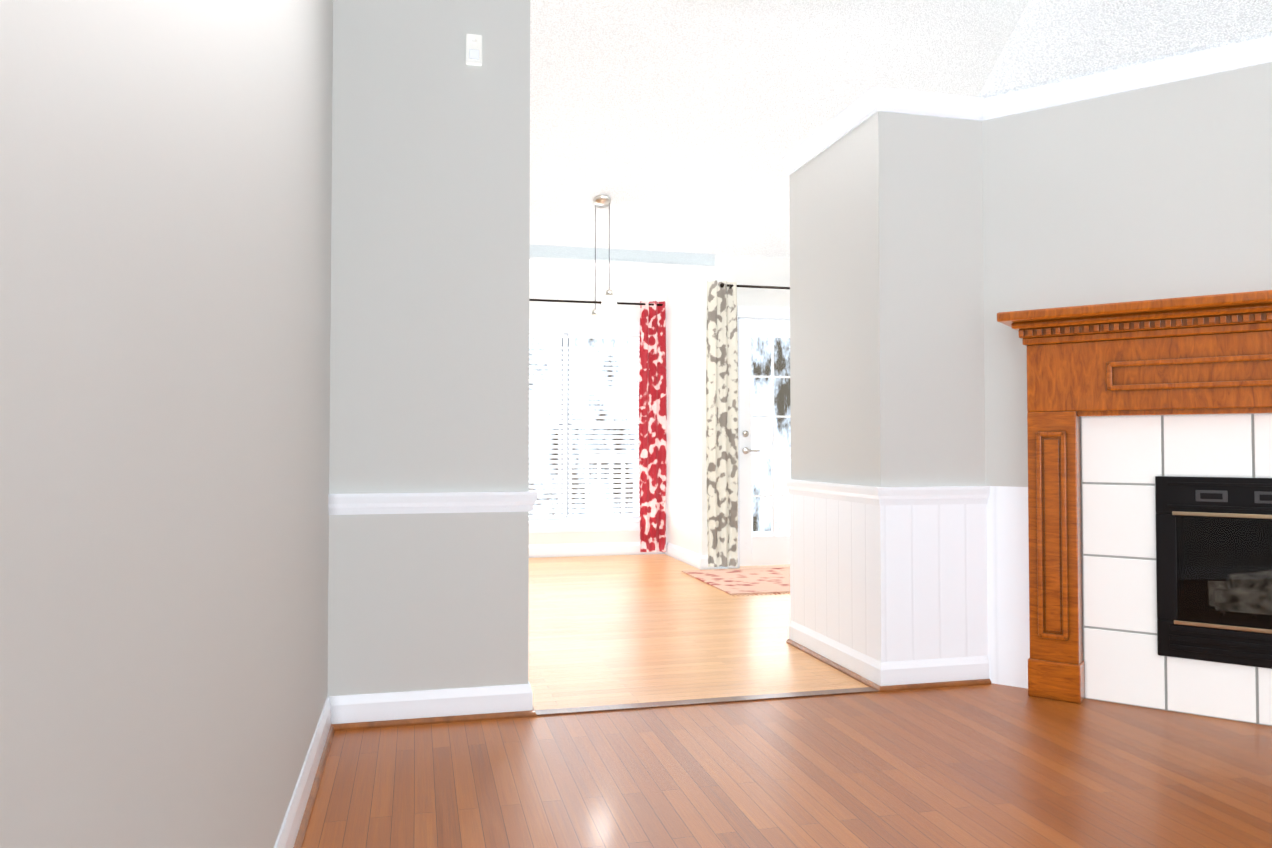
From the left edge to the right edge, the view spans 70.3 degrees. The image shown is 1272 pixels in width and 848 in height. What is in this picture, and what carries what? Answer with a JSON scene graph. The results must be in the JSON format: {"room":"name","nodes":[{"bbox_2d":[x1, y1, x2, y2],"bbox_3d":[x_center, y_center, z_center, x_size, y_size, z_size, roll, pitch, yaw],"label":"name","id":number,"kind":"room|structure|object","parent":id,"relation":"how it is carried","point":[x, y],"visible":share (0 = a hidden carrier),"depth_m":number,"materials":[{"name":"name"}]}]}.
{"room":"living room","nodes":[
{"label":"living room","id":0,"kind":"room"},
{"bbox_2d":[0,0,332,847],"bbox_3d":[-0.672,-0.860,1.262,0.120,3.780,4.270,0,-1,-14],"label":"wall","id":1,"kind":"structure","parent":0,"point":[164,328],"depth_m":1.10,"materials":[{"name":"grey paint"}]},
{"bbox_2d":[327,0,529,695],"bbox_3d":[-1.450,-0.812,3.208,2.130,3.780,0.120,0,-1,-14],"label":"wall","id":2,"kind":"structure","parent":0,"point":[430,272],"depth_m":3.30,"materials":[{"name":"grey paint"}]},
{"bbox_2d":[466,34,481,65],"bbox_3d":[-0.601,-1.389,3.350,0.060,0.110,0.032,0,-1,-14],"label":"sensor","id":3,"kind":"object","parent":2,"relation":"attached to","point":[474,49],"visible":1,"depth_m":3.34,"materials":[{"name":"white plastic"}]},
{"bbox_2d":[529,283,664,544],"bbox_3d":[-1.613,-0.041,8.009,4.090,2.470,0.120,0,-1,-14],"label":"wall","id":4,"kind":"structure","parent":0,"point":[565,311],"depth_m":8.23,"materials":[{"name":"white paint"}]},
{"bbox_2d":[529,319,639,532],"bbox_3d":[-0.999,0.017,8.129,2.440,1.920,0.155,0,-1,-14],"label":"bay window","id":5,"kind":"structure","parent":4,"relation":"in","point":[583,427],"depth_m":8.26,"materials":[{"name":"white glass"}]},
{"bbox_2d":[529,299,666,551],"bbox_3d":[-1.046,0.013,7.984,2.742,2.300,0.077,0,-1,-14],"label":"curtain","id":6,"kind":"object","parent":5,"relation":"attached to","point":[652,426],"visible":0.98,"depth_m":8.28,"materials":[{"name":"red fabric"}]},
{"bbox_2d":[529,245,714,287],"bbox_3d":[-1.483,-1.349,7.506,4.090,0.120,1.220,0,-1,-14],"label":"ceiling","id":7,"kind":"structure","parent":0,"point":[585,275],"depth_m":7.70,"materials":[{"name":"white paint"}]},
{"bbox_2d":[530,244,789,568],"bbox_3d":[-0.634,-0.143,7.117,5.570,2.631,0.120,0,-1,-14],"label":"wall","id":8,"kind":"structure","parent":0,"point":[755,270],"depth_m":7.38,"materials":[{"name":"white paint"}]},
{"bbox_2d":[706,280,789,566],"bbox_3d":[1.248,0.000,7.440,1.418,2.300,0.134,0,-1,-14],"label":"door curtain","id":9,"kind":"object","parent":8,"relation":"attached to","point":[722,424],"visible":1,"depth_m":7.28,"materials":[{"name":"beige fabric"}]},
{"bbox_2d":[728,306,789,568],"bbox_3d":[1.239,0.108,7.556,1.040,2.150,0.139,0,-1,-14],"label":"door frame","id":10,"kind":"structure","parent":8,"relation":"attached to","point":[770,314],"depth_m":7.44,"materials":[{"name":"white wood"}]},
{"bbox_2d":[739,320,790,565],"bbox_3d":[1.244,0.157,7.535,0.816,2.026,0.098,0,-1,-14],"label":"door","id":11,"kind":"structure","parent":8,"relation":"in","point":[764,410],"depth_m":7.51,"materials":[{"name":"white"}]},
{"bbox_2d":[665,271,696,552],"bbox_3d":[0.431,-0.067,8.003,0.120,2.520,1.100,0,-1,-14],"label":"wall","id":12,"kind":"structure","parent":0,"point":[681,380],"depth_m":7.87,"materials":[{"name":"white paint"}]},
{"bbox_2d":[530,0,1028,257],"bbox_3d":[0.284,-2.042,3.387,5.570,1.472,7.890,0,-1,-14],"label":"ceiling","id":13,"kind":"structure","parent":0,"point":[686,126],"depth_m":5.61,"materials":[{"name":"white paint"}]},
{"bbox_2d":[588,195,616,336],"bbox_3d":[-0.245,-1.143,6.546,0.207,1.029,0.150,0,-1,-14],"label":"pendant light","id":14,"kind":"object","parent":13,"relation":"hanging from","point":[609,310],"visible":1,"depth_m":6.51,"materials":[{"name":"silver metal"}]},
{"bbox_2d":[302,554,1271,847],"bbox_3d":[0.154,1.133,3.845,5.570,0.080,8.990,0,-1,-14],"label":"floor","id":15,"kind":"structure","parent":0,"point":[991,765],"depth_m":2.88,"materials":[{"name":"brown wood"}]},
{"bbox_2d":[535,687,878,715],"bbox_3d":[0.303,1.083,3.532,1.490,0.006,0.060,0,-1,-14],"label":"trim","id":16,"kind":"structure","parent":15,"relation":"on","point":[574,710],"depth_m":3.51,"materials":[{"name":"brown wood"}]},
{"bbox_2d":[681,567,789,595],"bbox_3d":[1.131,1.157,6.748,1.300,0.012,1.230,0,-1,-14],"label":"area rug","id":17,"kind":"object","parent":15,"relation":"on","point":[750,581],"visible":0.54,"depth_m":6.67,"materials":[{"name":"fabric"}]},
{"bbox_2d":[997,290,1271,725],"bbox_3d":[2.403,0.314,3.253,1.950,1.530,0.604,-1,-2,36],"label":"fireplace","id":18,"kind":"object","parent":15,"relation":"on","point":[1149,431],"visible":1,"depth_m":3.41,"materials":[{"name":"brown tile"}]},
{"bbox_2d":[790,111,984,486],"bbox_3d":[1.138,-0.133,4.233,0.490,2.470,0.920,0,-1,-14],"label":"wall","id":19,"kind":"structure","parent":0,"point":[887,384],"depth_m":3.83,"materials":[{"name":"grey paint"}]},
{"bbox_2d":[780,97,870,175],"bbox_3d":[0.871,-1.330,4.211,0.052,0.078,0.894,0,-1,-14],"label":"crown molding","id":20,"kind":"structure","parent":19,"relation":"attached to","point":[848,119],"depth_m":4.18,"materials":[{"name":"white wood"}]},
{"bbox_2d":[790,494,987,661],"bbox_3d":[1.135,0.697,4.210,0.496,0.810,0.926,0,-1,-14],"label":"wainscoting","id":21,"kind":"structure","parent":19,"relation":"attached to","point":[888,583],"depth_m":3.79,"materials":[{"name":"white wood"}]},
{"bbox_2d":[979,0,1271,97],"bbox_3d":[2.333,-2.037,3.247,1.415,1.290,1.650,0,-1,-14],"label":"ceiling","id":22,"kind":"structure","parent":0,"point":[1051,41],"depth_m":3.61,"materials":[{"name":"white paint"}]},
{"bbox_2d":[982,62,1271,688],"bbox_3d":[2.376,-0.156,3.261,2.128,2.470,0.100,-1,-2,36],"label":"wall","id":23,"kind":"structure","parent":0,"point":[1163,191],"depth_m":3.60,"materials":[{"name":"grey paint"}]},
{"bbox_2d":[860,87,983,120],"bbox_3d":[1.227,-1.340,3.784,0.542,0.078,0.052,0,-1,-14],"label":"crown molding","id":24,"kind":"structure","parent":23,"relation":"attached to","point":[869,103],"depth_m":3.78,"materials":[{"name":"white wood"}]},
{"bbox_2d":[984,36,1271,120],"bbox_3d":[2.346,-1.354,3.199,1.404,0.078,1.590,0,-1,-14],"label":"crown molding","id":25,"kind":"structure","parent":23,"relation":"attached to","point":[1258,51],"depth_m":3.51,"materials":[{"name":"white wood"}]},
{"bbox_3d":[2.932,-0.793,4.001,0.120,3.780,7.890,0,-1,-14],"label":"wall","id":26,"kind":"structure","parent":0,"visible":0},
{"bbox_2d":[274,695,341,847],"bbox_3d":[-0.604,0.973,1.250,0.028,0.115,4.000,0,-1,-14],"label":"baseboard","id":27,"kind":"structure","parent":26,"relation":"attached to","point":[294,826],"depth_m":2.54,"materials":[{"name":"white wood"}]},
{"bbox_2d":[328,490,537,514],"bbox_3d":[-0.730,0.287,3.290,0.740,0.075,0.050,0,-1,-14],"label":"trim","id":28,"kind":"structure","parent":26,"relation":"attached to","point":[410,503],"depth_m":3.27,"materials":[{"name":"white wood"}]},
{"bbox_2d":[342,681,536,729],"bbox_3d":[-0.707,1.022,3.279,0.688,0.115,0.048,0,-1,-14],"label":"baseboard","id":29,"kind":"structure","parent":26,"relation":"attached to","point":[376,710],"depth_m":3.26,"materials":[{"name":"white wood"}]},
{"bbox_2d":[529,542,661,557],"bbox_3d":[-1.597,1.134,7.915,3.850,0.115,0.014,0,-1,-14],"label":"baseboard","id":30,"kind":"structure","parent":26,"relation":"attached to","point":[618,548],"depth_m":8.19,"materials":[{"name":"white wood"}]},
{"bbox_2d":[662,542,705,569],"bbox_3d":[0.408,1.132,7.827,0.034,0.115,1.094,0,-1,-14],"label":"baseboard","id":31,"kind":"structure","parent":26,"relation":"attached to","point":[696,560],"depth_m":7.67,"materials":[{"name":"white wood"}]},
{"bbox_2d":[785,479,883,505],"bbox_3d":[0.889,0.308,4.146,0.030,0.075,0.950,0,-1,-14],"label":"trim","id":32,"kind":"structure","parent":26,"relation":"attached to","point":[872,495],"depth_m":4.05,"materials":[{"name":"white wood"}]},
{"bbox_2d":[786,620,889,691],"bbox_3d":[0.889,1.043,4.130,0.028,0.115,0.948,0,-1,-14],"label":"baseboard","id":33,"kind":"structure","parent":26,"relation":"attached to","point":[871,672],"depth_m":4.03,"materials":[{"name":"white wood"}]},
{"bbox_2d":[884,486,989,505],"bbox_3d":[1.250,0.299,3.761,0.490,0.075,0.030,0,-1,-14],"label":"trim","id":34,"kind":"structure","parent":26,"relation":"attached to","point":[935,495],"depth_m":3.75,"materials":[{"name":"white wood"}]},
{"bbox_2d":[886,656,990,690],"bbox_3d":[1.259,1.033,3.747,0.470,0.115,0.028,0,-1,-14],"label":"baseboard","id":35,"kind":"structure","parent":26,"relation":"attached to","point":[974,670],"depth_m":3.74,"materials":[{"name":"white wood"}]}
]}

